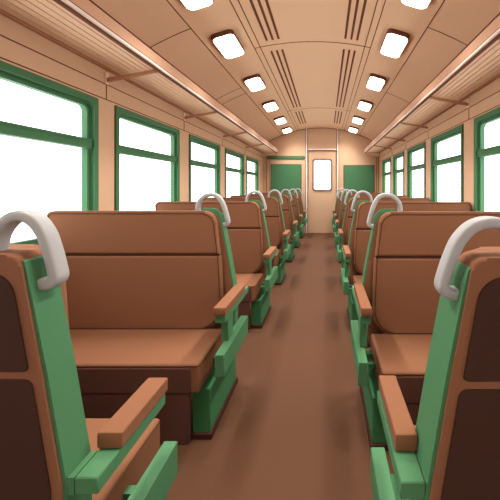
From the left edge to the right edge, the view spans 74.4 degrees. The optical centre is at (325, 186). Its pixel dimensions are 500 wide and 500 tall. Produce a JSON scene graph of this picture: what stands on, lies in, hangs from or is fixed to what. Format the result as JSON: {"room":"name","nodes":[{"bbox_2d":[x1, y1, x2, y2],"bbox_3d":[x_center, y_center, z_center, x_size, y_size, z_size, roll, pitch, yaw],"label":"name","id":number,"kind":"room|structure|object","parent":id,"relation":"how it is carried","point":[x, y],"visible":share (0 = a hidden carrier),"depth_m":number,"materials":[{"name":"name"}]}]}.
{"room":"train carriage","nodes":[
{"label":"train carriage","id":0,"kind":"room"},
{"bbox_2d":[0,14,262,210],"bbox_3d":[-1.823,0.055,2.190,0.094,2.490,13.780,0,0,0],"label":"wall","id":1,"kind":"structure","parent":0,"point":[10,50],"depth_m":2.58,"materials":[{"name":"beige paint"}]},
{"bbox_2d":[0,60,98,245],"bbox_3d":[-1.810,-0.142,1.870,0.089,1.097,1.212,0,0,0],"label":"window","id":2,"kind":"structure","parent":1,"relation":"in","point":[89,105],"depth_m":2.24,"materials":[{"name":"green metal"}]},
{"bbox_2d":[0,57,259,160],"bbox_3d":[-1.778,-0.708,2.175,0.004,0.006,13.550,0,0,0],"label":"trim","id":3,"kind":"structure","parent":1,"relation":"attached to","point":[0,57],"depth_m":2.38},
{"bbox_2d":[0,34,260,156],"bbox_3d":[-1.778,-0.830,2.175,0.004,0.006,13.550,0,0,0],"label":"trim","id":4,"kind":"structure","parent":1,"relation":"attached to","point":[0,34],"depth_m":2.41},
{"bbox_2d":[0,0,277,156],"bbox_3d":[-1.560,-0.950,2.172,0.440,0.240,13.445,0,0,0],"label":"luggage rack","id":5,"kind":"object","parent":1,"relation":"attached to","point":[83,28],"visible":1,"depth_m":2.31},
{"bbox_2d":[114,105,179,210],"bbox_3d":[-1.810,-0.142,3.260,0.089,1.097,1.172,0,0,0],"label":"window","id":6,"kind":"structure","parent":1,"relation":"in","point":[119,112],"depth_m":3.13,"materials":[{"name":"green metal"}]},
{"bbox_2d":[189,134,219,201],"bbox_3d":[-1.810,-0.142,4.725,0.089,1.097,1.202,0,0,0],"label":"window","id":7,"kind":"structure","parent":1,"relation":"in","point":[216,166],"depth_m":4.81,"materials":[{"name":"green metal"}]},
{"bbox_2d":[225,148,243,196],"bbox_3d":[-1.810,-0.142,6.240,0.089,1.097,1.292,0,0,0],"label":"window","id":8,"kind":"structure","parent":1,"relation":"in","point":[227,151],"depth_m":6.49,"materials":[{"name":"green metal"}]},
{"bbox_2d":[246,156,258,194],"bbox_3d":[-1.810,-0.142,7.710,0.089,1.097,1.232,0,0,0],"label":"window","id":9,"kind":"structure","parent":1,"relation":"in","point":[256,173],"depth_m":8.17,"materials":[{"name":"green metal"}]},
{"bbox_2d":[160,233,393,499],"bbox_3d":[-0.140,1.340,2.190,3.480,0.080,13.780,0,0,0],"label":"floor","id":10,"kind":"structure","parent":0,"point":[292,426],"depth_m":1.85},
{"bbox_2d":[0,210,177,499],"bbox_3d":[-1.137,0.677,0.978,1.263,1.246,0.534,0,0,0],"label":"seat","id":11,"kind":"object","parent":10,"relation":"on","point":[49,450],"visible":1,"depth_m":0.74,"materials":[{"name":"brown fabric"}]},
{"bbox_2d":[10,244,69,330],"bbox_3d":[-1.218,0.288,0.822,1.100,0.272,0.046,0,0,0],"label":"cushion","id":12,"kind":"object","parent":11,"relation":"on","point":[61,290],"depth_m":0.82,"materials":[{"name":"brown fabric"}]},
{"bbox_2d":[85,418,159,499],"bbox_3d":[-1.205,0.970,1.032,1.126,0.150,0.415,0,0,0],"label":"seat cushion","id":13,"kind":"object","parent":11,"relation":"on","point":[138,459],"depth_m":1.09,"materials":[{"name":"brown fabric"}]},
{"bbox_2d":[46,193,247,444],"bbox_3d":[-1.137,0.668,1.855,1.263,1.264,0.559,0,0,0],"label":"seat","id":14,"kind":"object","parent":10,"relation":"on","point":[151,294],"visible":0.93,"depth_m":2.00,"materials":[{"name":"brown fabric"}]},
{"bbox_2d":[46,211,220,253],"bbox_3d":[-1.218,0.288,2.023,1.100,0.272,0.046,0,0,0],"label":"cushion","id":15,"kind":"object","parent":14,"relation":"on","point":[80,232],"depth_m":2.00,"materials":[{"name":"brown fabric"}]},
{"bbox_2d":[66,255,223,328],"bbox_3d":[-1.210,0.668,2.023,1.116,0.473,0.046,0,0,0],"label":"cushion","id":16,"kind":"object","parent":14,"relation":"on","point":[104,291],"depth_m":2.00,"materials":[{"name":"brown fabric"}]},
{"bbox_2d":[69,329,223,392],"bbox_3d":[-1.205,0.970,1.812,1.126,0.150,0.415,0,0,0],"label":"seat cushion","id":17,"kind":"object","parent":14,"relation":"on","point":[107,360],"depth_m":1.68,"materials":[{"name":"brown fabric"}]},
{"bbox_2d":[155,190,277,329],"bbox_3d":[-1.137,0.668,3.139,1.263,1.264,0.559,0,0,0],"label":"seat","id":18,"kind":"object","parent":10,"relation":"on","point":[252,252],"visible":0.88,"depth_m":3.29,"materials":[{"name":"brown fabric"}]},
{"bbox_2d":[155,202,261,227],"bbox_3d":[-1.218,0.288,3.308,1.100,0.272,0.046,0,0,0],"label":"cushion","id":19,"kind":"object","parent":18,"relation":"on","point":[242,214],"depth_m":3.29,"materials":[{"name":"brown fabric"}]},
{"bbox_2d":[227,228,263,273],"bbox_3d":[-1.210,0.668,3.308,1.116,0.473,0.046,0,0,0],"label":"cushion","id":20,"kind":"object","parent":18,"relation":"on","point":[247,244],"depth_m":3.29,"materials":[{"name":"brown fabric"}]},
{"bbox_2d":[236,273,263,300],"bbox_3d":[-1.205,0.970,3.098,1.126,0.150,0.415,0,0,0],"label":"seat cushion","id":21,"kind":"object","parent":18,"relation":"on","point":[254,281],"depth_m":3.04,"materials":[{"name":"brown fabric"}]},
{"bbox_2d":[203,190,290,284],"bbox_3d":[-1.137,0.668,4.425,1.263,1.264,0.559,0,0,0],"label":"seat","id":22,"kind":"object","parent":10,"relation":"on","point":[278,235],"visible":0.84,"depth_m":4.57,"materials":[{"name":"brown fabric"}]},
{"bbox_2d":[203,197,279,215],"bbox_3d":[-1.218,0.288,4.593,1.100,0.272,0.046,0,0,0],"label":"cushion","id":23,"kind":"object","parent":22,"relation":"on","point":[272,203],"depth_m":4.57,"materials":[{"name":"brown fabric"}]},
{"bbox_2d":[265,217,280,246],"bbox_3d":[-1.210,0.668,4.593,1.116,0.473,0.046,0,0,0],"label":"cushion","id":24,"kind":"object","parent":22,"relation":"on","point":[273,223],"depth_m":4.57,"materials":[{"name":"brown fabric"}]},
{"bbox_2d":[274,249,280,265],"bbox_3d":[-1.205,0.970,4.383,1.126,0.150,0.415,0,0,0],"label":"seat cushion","id":25,"kind":"object","parent":22,"relation":"on","point":[277,258],"depth_m":4.29,"materials":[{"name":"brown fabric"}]},
{"bbox_2d":[230,189,298,262],"bbox_3d":[-1.137,0.668,5.710,1.263,1.264,0.559,0,0,0],"label":"seat","id":26,"kind":"object","parent":10,"relation":"on","point":[290,224],"visible":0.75,"depth_m":5.86,"materials":[{"name":"brown leather"}]},
{"bbox_2d":[230,195,289,209],"bbox_3d":[-1.218,0.288,5.878,1.100,0.272,0.046,0,0,0],"label":"cushion","id":27,"kind":"object","parent":26,"relation":"on","point":[286,199],"depth_m":5.85,"materials":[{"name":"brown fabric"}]},
{"bbox_2d":[282,210,290,229],"bbox_3d":[-1.210,0.668,5.878,1.116,0.473,0.046,0,0,0],"label":"cushion","id":28,"kind":"object","parent":26,"relation":"on","point":[286,213],"depth_m":5.85,"materials":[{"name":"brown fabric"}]},
{"bbox_2d":[251,189,303,247],"bbox_3d":[-1.137,0.668,6.995,1.263,1.264,0.559,0,0,0],"label":"seat","id":29,"kind":"object","parent":10,"relation":"on","point":[297,216],"visible":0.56,"depth_m":7.14,"materials":[{"name":"brown leather"}]},
{"bbox_2d":[289,194,295,205],"bbox_3d":[-1.218,0.288,7.163,1.100,0.272,0.046,0,0,0],"label":"cushion","id":30,"kind":"object","parent":29,"relation":"on","point":[293,202],"depth_m":7.14,"materials":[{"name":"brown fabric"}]},
{"bbox_2d":[292,206,296,220],"bbox_3d":[-1.210,0.668,7.163,1.116,0.473,0.046,0,0,0],"label":"cushion","id":31,"kind":"object","parent":29,"relation":"on","point":[294,208],"depth_m":7.14,"materials":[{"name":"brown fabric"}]},
{"bbox_2d":[262,188,306,237],"bbox_3d":[-1.137,0.668,8.280,1.263,1.264,0.559,0,0,0],"label":"seat","id":32,"kind":"object","parent":10,"relation":"on","point":[299,199],"visible":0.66,"depth_m":8.43,"materials":[{"name":"brown leather"}]},
{"bbox_2d":[262,193,300,202],"bbox_3d":[-1.218,0.288,8.448,1.100,0.272,0.046,0,0,0],"label":"cushion","id":33,"kind":"object","parent":32,"relation":"on","point":[299,195],"depth_m":8.43,"materials":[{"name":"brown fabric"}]},
{"bbox_2d":[333,189,378,248],"bbox_3d":[0.816,0.668,6.925,1.325,1.264,0.559,0,0,0],"label":"seat","id":34,"kind":"object","parent":10,"relation":"on","point":[336,216],"visible":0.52,"depth_m":7.07,"materials":[{"name":"brown leather"}]},
{"bbox_2d":[332,188,380,226],"bbox_3d":[0.816,0.668,8.210,1.325,1.264,0.559,0,0,0],"label":"seat","id":35,"kind":"object","parent":10,"relation":"on","point":[337,199],"visible":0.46,"depth_m":8.35,"materials":[{"name":"brown leather"}]},
{"bbox_2d":[334,189,406,262],"bbox_3d":[0.816,0.668,5.639,1.325,1.264,0.559,0,0,0],"label":"seat","id":36,"kind":"object","parent":10,"relation":"on","point":[338,222],"visible":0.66,"depth_m":5.79,"materials":[{"name":"brown leather"}]},
{"bbox_2d":[342,195,406,209],"bbox_3d":[0.888,0.288,5.808,1.180,0.272,0.046,0,0,0],"label":"cushion","id":37,"kind":"object","parent":36,"relation":"on","point":[361,196],"depth_m":5.79,"materials":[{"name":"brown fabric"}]},
{"bbox_2d":[337,190,429,267],"bbox_3d":[0.816,0.668,4.354,1.325,1.264,0.559,0,0,0],"label":"seat","id":38,"kind":"object","parent":10,"relation":"on","point":[343,234],"visible":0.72,"depth_m":4.50,"materials":[{"name":"brown leather"}]},
{"bbox_2d":[346,218,352,244],"bbox_3d":[0.880,0.668,4.523,1.196,0.473,0.046,0,0,0],"label":"cushion","id":39,"kind":"object","parent":38,"relation":"on","point":[348,220],"depth_m":4.50,"materials":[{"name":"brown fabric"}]},
{"bbox_2d":[347,198,429,216],"bbox_3d":[0.888,0.288,4.523,1.180,0.272,0.046,0,0,0],"label":"cushion","id":40,"kind":"object","parent":38,"relation":"on","point":[349,202],"depth_m":4.50,"materials":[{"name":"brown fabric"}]},
{"bbox_2d":[341,191,471,326],"bbox_3d":[0.816,0.668,3.070,1.325,1.264,0.559,0,0,0],"label":"seat","id":41,"kind":"object","parent":10,"relation":"on","point":[354,253],"visible":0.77,"depth_m":3.21,"materials":[{"name":"brown leather"}]},
{"bbox_2d":[353,275,361,284],"bbox_3d":[0.875,0.970,3.027,1.206,0.150,0.415,0,0,0],"label":"seat cushion","id":42,"kind":"object","parent":41,"relation":"on","point":[356,278],"depth_m":3.11,"materials":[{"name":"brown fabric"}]},
{"bbox_2d":[353,229,370,274],"bbox_3d":[0.880,0.668,3.238,1.196,0.473,0.046,0,0,0],"label":"cushion","id":43,"kind":"object","parent":41,"relation":"on","point":[360,236],"depth_m":3.22,"materials":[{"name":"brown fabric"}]},
{"bbox_2d":[355,202,471,228],"bbox_3d":[0.888,0.288,3.238,1.180,0.272,0.046,0,0,0],"label":"cushion","id":44,"kind":"object","parent":41,"relation":"on","point":[362,209],"depth_m":3.22,"materials":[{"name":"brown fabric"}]},
{"bbox_2d":[350,193,499,450],"bbox_3d":[0.816,0.668,1.784,1.325,1.264,0.559,0,0,0],"label":"seat","id":45,"kind":"object","parent":10,"relation":"on","point":[396,299],"visible":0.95,"depth_m":1.93,"materials":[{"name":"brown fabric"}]},
{"bbox_2d":[371,334,431,385],"bbox_3d":[0.875,0.970,1.742,1.206,0.150,0.415,0,0,0],"label":"seat cushion","id":46,"kind":"object","parent":45,"relation":"on","point":[403,356],"depth_m":1.70,"materials":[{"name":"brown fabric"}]},
{"bbox_2d":[372,257,439,333],"bbox_3d":[0.880,0.668,1.953,1.196,0.473,0.046,0,0,0],"label":"cushion","id":47,"kind":"object","parent":45,"relation":"on","point":[405,297],"depth_m":1.93,"materials":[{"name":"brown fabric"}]},
{"bbox_2d":[374,211,499,255],"bbox_3d":[0.888,0.288,1.953,1.180,0.272,0.046,0,0,0],"label":"cushion","id":48,"kind":"object","parent":45,"relation":"on","point":[396,233],"depth_m":1.93,"materials":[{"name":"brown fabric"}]},
{"bbox_2d":[371,216,499,499],"bbox_3d":[0.810,0.683,0.943,1.325,1.234,0.534,0,0,0],"label":"seat","id":49,"kind":"object","parent":10,"relation":"on","point":[452,450],"visible":1,"depth_m":0.69,"materials":[{"name":"brown fabric"}]},
{"bbox_2d":[474,247,499,249],"bbox_3d":[0.883,0.288,0.787,1.180,0.272,0.046,0,0,0],"label":"cushion","id":50,"kind":"object","parent":49,"relation":"on","point":[480,248],"depth_m":0.79,"materials":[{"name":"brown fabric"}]},
{"bbox_2d":[92,0,499,140],"bbox_3d":[-0.140,-1.505,2.190,3.480,0.630,13.780,0,0,0],"label":"ceiling","id":51,"kind":"structure","parent":0,"point":[310,31],"depth_m":3.50,"materials":[{"name":"beige paint"}]},
{"bbox_2d":[180,0,213,9],"bbox_3d":[-1.036,-1.517,2.390,0.245,0.141,0.490,0,0,0],"label":"ceiling light","id":52,"kind":"object","parent":51,"relation":"attached to","point":[189,4],"visible":1,"depth_m":2.56,"materials":[{"name":"white plastic"}]},
{"bbox_2d":[211,29,244,58],"bbox_3d":[-1.036,-1.517,3.380,0.245,0.141,0.490,0,0,0],"label":"ceiling light","id":53,"kind":"object","parent":51,"relation":"attached to","point":[227,42],"visible":0.92,"depth_m":3.29,"materials":[{"name":"white"}]},
{"bbox_2d":[243,74,265,90],"bbox_3d":[-1.036,-1.517,4.620,0.245,0.141,0.490,0,0,0],"label":"ceiling light","id":54,"kind":"object","parent":51,"relation":"attached to","point":[254,82],"visible":0.91,"depth_m":4.52,"materials":[{"name":"white"}]},
{"bbox_2d":[248,0,280,41],"bbox_3d":[-0.591,-1.640,2.265,0.199,0.039,2.590,0,0,0],"label":"ceiling vent","id":55,"kind":"object","parent":51,"relation":"in","point":[262,10],"visible":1,"depth_m":3.10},
{"bbox_2d":[262,100,277,111],"bbox_3d":[-1.036,-1.517,5.920,0.245,0.141,0.490,0,0,0],"label":"ceiling light","id":56,"kind":"object","parent":51,"relation":"attached to","point":[271,105],"visible":0.89,"depth_m":5.80,"materials":[{"name":"white plastic"}]},
{"bbox_2d":[274,116,286,124],"bbox_3d":[-1.036,-1.517,7.200,0.245,0.141,0.490,0,0,0],"label":"ceiling light","id":57,"kind":"object","parent":51,"relation":"attached to","point":[279,120],"visible":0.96,"depth_m":7.07,"materials":[{"name":"white plastic"}]},
{"bbox_2d":[275,118,285,124],"bbox_3d":[-1.025,-1.485,7.200,0.212,0.014,0.466,-17,0,0],"label":"diffuser","id":58,"kind":"object","parent":57,"relation":"attached to","point":[278,121],"depth_m":7.14,"materials":[{"name":"white plastic"}]},
{"bbox_2d":[269,48,300,107],"bbox_3d":[-0.591,-1.640,5.160,0.199,0.039,2.780,0,0,0],"label":"ceiling vent","id":59,"kind":"object","parent":51,"relation":"in","point":[278,55],"visible":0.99,"depth_m":4.61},
{"bbox_2d":[282,126,291,132],"bbox_3d":[-1.036,-1.517,8.400,0.245,0.141,0.490,0,0,0],"label":"ceiling light","id":60,"kind":"object","parent":51,"relation":"attached to","point":[285,129],"visible":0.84,"depth_m":8.23,"materials":[{"name":"white plastic"}]},
{"bbox_2d":[295,110,305,123],"bbox_3d":[-0.591,-1.640,7.530,0.199,0.039,1.400,0,0,0],"label":"ceiling vent","id":61,"kind":"object","parent":51,"relation":"in","point":[299,114],"visible":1,"depth_m":7.41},
{"bbox_2d":[333,110,342,123],"bbox_3d":[0.280,-1.644,7.530,0.199,0.037,1.400,0,0,0],"label":"ceiling vent","id":62,"kind":"object","parent":51,"relation":"in","point":[337,114],"visible":0.99,"depth_m":7.42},
{"bbox_2d":[335,48,356,107],"bbox_3d":[0.280,-1.644,5.160,0.199,0.037,2.780,0,0,0],"label":"ceiling vent","id":63,"kind":"object","parent":51,"relation":"in","point":[347,59],"visible":1,"depth_m":4.61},
{"bbox_2d":[349,126,358,132],"bbox_3d":[0.726,-1.526,8.400,0.245,0.139,0.490,0,0,0],"label":"ceiling light","id":64,"kind":"object","parent":51,"relation":"attached to","point":[351,128],"visible":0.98,"depth_m":8.22,"materials":[{"name":"white"}]},
{"bbox_2d":[349,128,357,132],"bbox_3d":[0.715,-1.494,8.400,0.212,0.014,0.466,17,0,0],"label":"diffuser","id":65,"kind":"object","parent":64,"relation":"attached to","point":[354,130],"depth_m":8.32,"materials":[{"name":"white plastic"}]},
{"bbox_2d":[343,0,367,41],"bbox_3d":[0.280,-1.644,2.265,0.199,0.037,2.590,0,0,0],"label":"ceiling vent","id":66,"kind":"object","parent":51,"relation":"in","point":[355,9],"visible":1,"depth_m":3.10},
{"bbox_2d":[352,115,363,123],"bbox_3d":[0.726,-1.526,7.200,0.245,0.139,0.490,0,0,0],"label":"ceiling light","id":67,"kind":"object","parent":51,"relation":"attached to","point":[356,119],"visible":0.92,"depth_m":7.06,"materials":[{"name":"white"}]},
{"bbox_2d":[352,118,362,123],"bbox_3d":[0.715,-1.494,7.200,0.212,0.014,0.466,17,0,0],"label":"diffuser","id":68,"kind":"object","parent":67,"relation":"attached to","point":[356,120],"depth_m":7.14,"materials":[{"name":"white plastic"}]},
{"bbox_2d":[358,99,372,110],"bbox_3d":[0.726,-1.526,5.920,0.245,0.139,0.490,0,0,0],"label":"ceiling light","id":69,"kind":"object","parent":51,"relation":"attached to","point":[365,105],"visible":0.91,"depth_m":5.79,"materials":[{"name":"white plastic"}]},
{"bbox_2d":[358,102,370,110],"bbox_3d":[0.715,-1.494,5.920,0.212,0.014,0.466,17,0,0],"label":"diffuser","id":70,"kind":"object","parent":69,"relation":"attached to","point":[365,106],"depth_m":5.86,"materials":[{"name":"white plastic"}]},
{"bbox_2d":[366,73,386,90],"bbox_3d":[0.726,-1.526,4.620,0.245,0.139,0.490,0,0,0],"label":"ceiling light","id":71,"kind":"object","parent":51,"relation":"attached to","point":[376,82],"visible":0.91,"depth_m":4.51,"materials":[{"name":"white plastic"}]},
{"bbox_2d":[367,77,384,90],"bbox_3d":[0.715,-1.494,4.620,0.212,0.014,0.466,17,0,0],"label":"diffuser","id":72,"kind":"object","parent":71,"relation":"attached to","point":[375,83],"depth_m":4.56,"materials":[{"name":"white plastic"}]},
{"bbox_2d":[380,28,409,57],"bbox_3d":[0.726,-1.526,3.380,0.245,0.139,0.490,0,0,0],"label":"ceiling light","id":73,"kind":"object","parent":51,"relation":"attached to","point":[395,41],"visible":0.91,"depth_m":3.28,"materials":[{"name":"white"}]},
{"bbox_2d":[401,0,431,8],"bbox_3d":[0.726,-1.526,2.390,0.245,0.139,0.490,0,0,0],"label":"ceiling light","id":74,"kind":"object","parent":51,"relation":"attached to","point":[421,4],"visible":1,"depth_m":2.57,"materials":[{"name":"white plastic"}]},
{"bbox_2d":[263,128,378,232],"bbox_3d":[-0.140,-0.195,9.022,3.280,2.990,0.096,0,0,0],"label":"wall","id":75,"kind":"structure","parent":0,"point":[351,145],"depth_m":8.98,"materials":[{"name":"beige paint"}]},
{"bbox_2d":[267,156,303,158],"bbox_3d":[-1.133,-0.829,8.967,1.040,0.094,0.024,0,0,0],"label":"display strip","id":76,"kind":"object","parent":75,"relation":"attached to","point":[268,157],"visible":0.97,"depth_m":8.95,"materials":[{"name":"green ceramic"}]},
{"bbox_2d":[271,164,300,193],"bbox_3d":[-1.124,-0.141,8.969,0.864,1.011,0.022,0,0,0],"label":"wall panel","id":77,"kind":"object","parent":75,"relation":"attached to","point":[283,176],"visible":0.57,"depth_m":8.96,"materials":[{"name":"green paint"}]},
{"bbox_2d":[305,129,307,232],"bbox_3d":[-0.548,-0.170,8.965,0.068,2.940,0.030,0,0,0],"label":"trim","id":78,"kind":"structure","parent":75,"relation":"attached to","point":[306,130],"depth_m":8.96,"materials":[{"name":"beige"}]},
{"bbox_2d":[270,128,371,140],"bbox_3d":[-0.140,-1.426,8.974,3.280,0.496,0.012,0,0,0],"label":"trim","id":79,"kind":"structure","parent":75,"relation":"attached to","point":[309,128],"depth_m":8.97,"materials":[{"name":"beige"}]},
{"bbox_2d":[308,151,335,232],"bbox_3d":[-0.110,0.120,9.001,0.874,2.352,0.058,0,0,0],"label":"door","id":80,"kind":"structure","parent":75,"relation":"in","point":[321,202],"depth_m":8.99,"materials":[{"name":"beige"}]},
{"bbox_2d":[308,149,335,150],"bbox_3d":[-0.110,-1.050,8.965,0.804,0.054,0.030,0,0,0],"label":"trim","id":81,"kind":"structure","parent":75,"relation":"attached to","point":[308,149],"depth_m":8.96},
{"bbox_2d":[336,129,338,198],"bbox_3d":[0.328,-0.165,8.965,0.068,2.931,0.030,0,0,0],"label":"trim","id":82,"kind":"structure","parent":75,"relation":"attached to","point":[337,130],"depth_m":8.96,"materials":[{"name":"beige"}]},
{"bbox_2d":[344,165,374,192],"bbox_3d":[0.932,-0.127,8.969,0.876,0.982,0.022,0,0,0],"label":"wall panel","id":83,"kind":"object","parent":75,"relation":"attached to","point":[358,178],"visible":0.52,"depth_m":8.96,"materials":[{"name":"green paint"}]},
{"bbox_2d":[379,78,499,210],"bbox_3d":[1.543,0.055,2.190,0.094,2.490,13.780,0,0,0],"label":"wall","id":84,"kind":"structure","parent":0,"point":[492,101],"depth_m":3.60,"materials":[{"name":"beige paint"}]},
{"bbox_2d":[382,157,390,192],"bbox_3d":[1.530,-0.142,7.880,0.089,1.097,1.052,0,0,0],"label":"window","id":85,"kind":"structure","parent":84,"relation":"in","point":[384,173],"depth_m":8.32,"materials":[{"name":"green metal"}]},
{"bbox_2d":[393,151,403,194],"bbox_3d":[1.530,-0.142,6.585,0.089,1.097,0.962,0,0,0],"label":"window","id":86,"kind":"structure","parent":84,"relation":"in","point":[400,155],"depth_m":6.98,"materials":[{"name":"green metal"}]},
{"bbox_2d":[407,141,425,197],"bbox_3d":[1.530,-0.142,5.315,0.089,1.097,1.062,0,0,0],"label":"window","id":87,"kind":"structure","parent":84,"relation":"in","point":[410,168],"depth_m":5.56,"materials":[{"name":"green metal"}]},
{"bbox_2d":[364,13,499,156],"bbox_3d":[1.280,-0.950,2.172,0.440,0.240,13.445,0,0,0],"label":"luggage rack","id":88,"kind":"object","parent":84,"relation":"attached to","point":[477,65],"visible":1,"depth_m":3.07,"materials":[{"name":"beige metal"}]},
{"bbox_2d":[379,90,499,157],"bbox_3d":[1.498,-0.830,2.175,0.004,0.006,13.550,0,0,0],"label":"trim","id":89,"kind":"structure","parent":84,"relation":"attached to","point":[499,90],"depth_m":3.72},
{"bbox_2d":[384,105,498,159],"bbox_3d":[1.498,-0.708,2.175,0.004,0.006,13.550,0,0,0],"label":"trim","id":90,"kind":"structure","parent":84,"relation":"attached to","point":[497,105],"depth_m":3.72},
{"bbox_2d":[431,124,463,201],"bbox_3d":[1.530,-0.142,3.995,0.089,1.097,1.062,0,0,0],"label":"window","id":91,"kind":"structure","parent":84,"relation":"in","point":[458,130],"depth_m":4.09,"materials":[{"name":"green metal"}]},
{"bbox_2d":[474,107,499,210],"bbox_3d":[1.530,-0.142,2.665,0.089,1.097,1.082,0,0,0],"label":"window","id":92,"kind":"structure","parent":84,"relation":"in","point":[480,152],"depth_m":3.12,"materials":[{"name":"green metal"}]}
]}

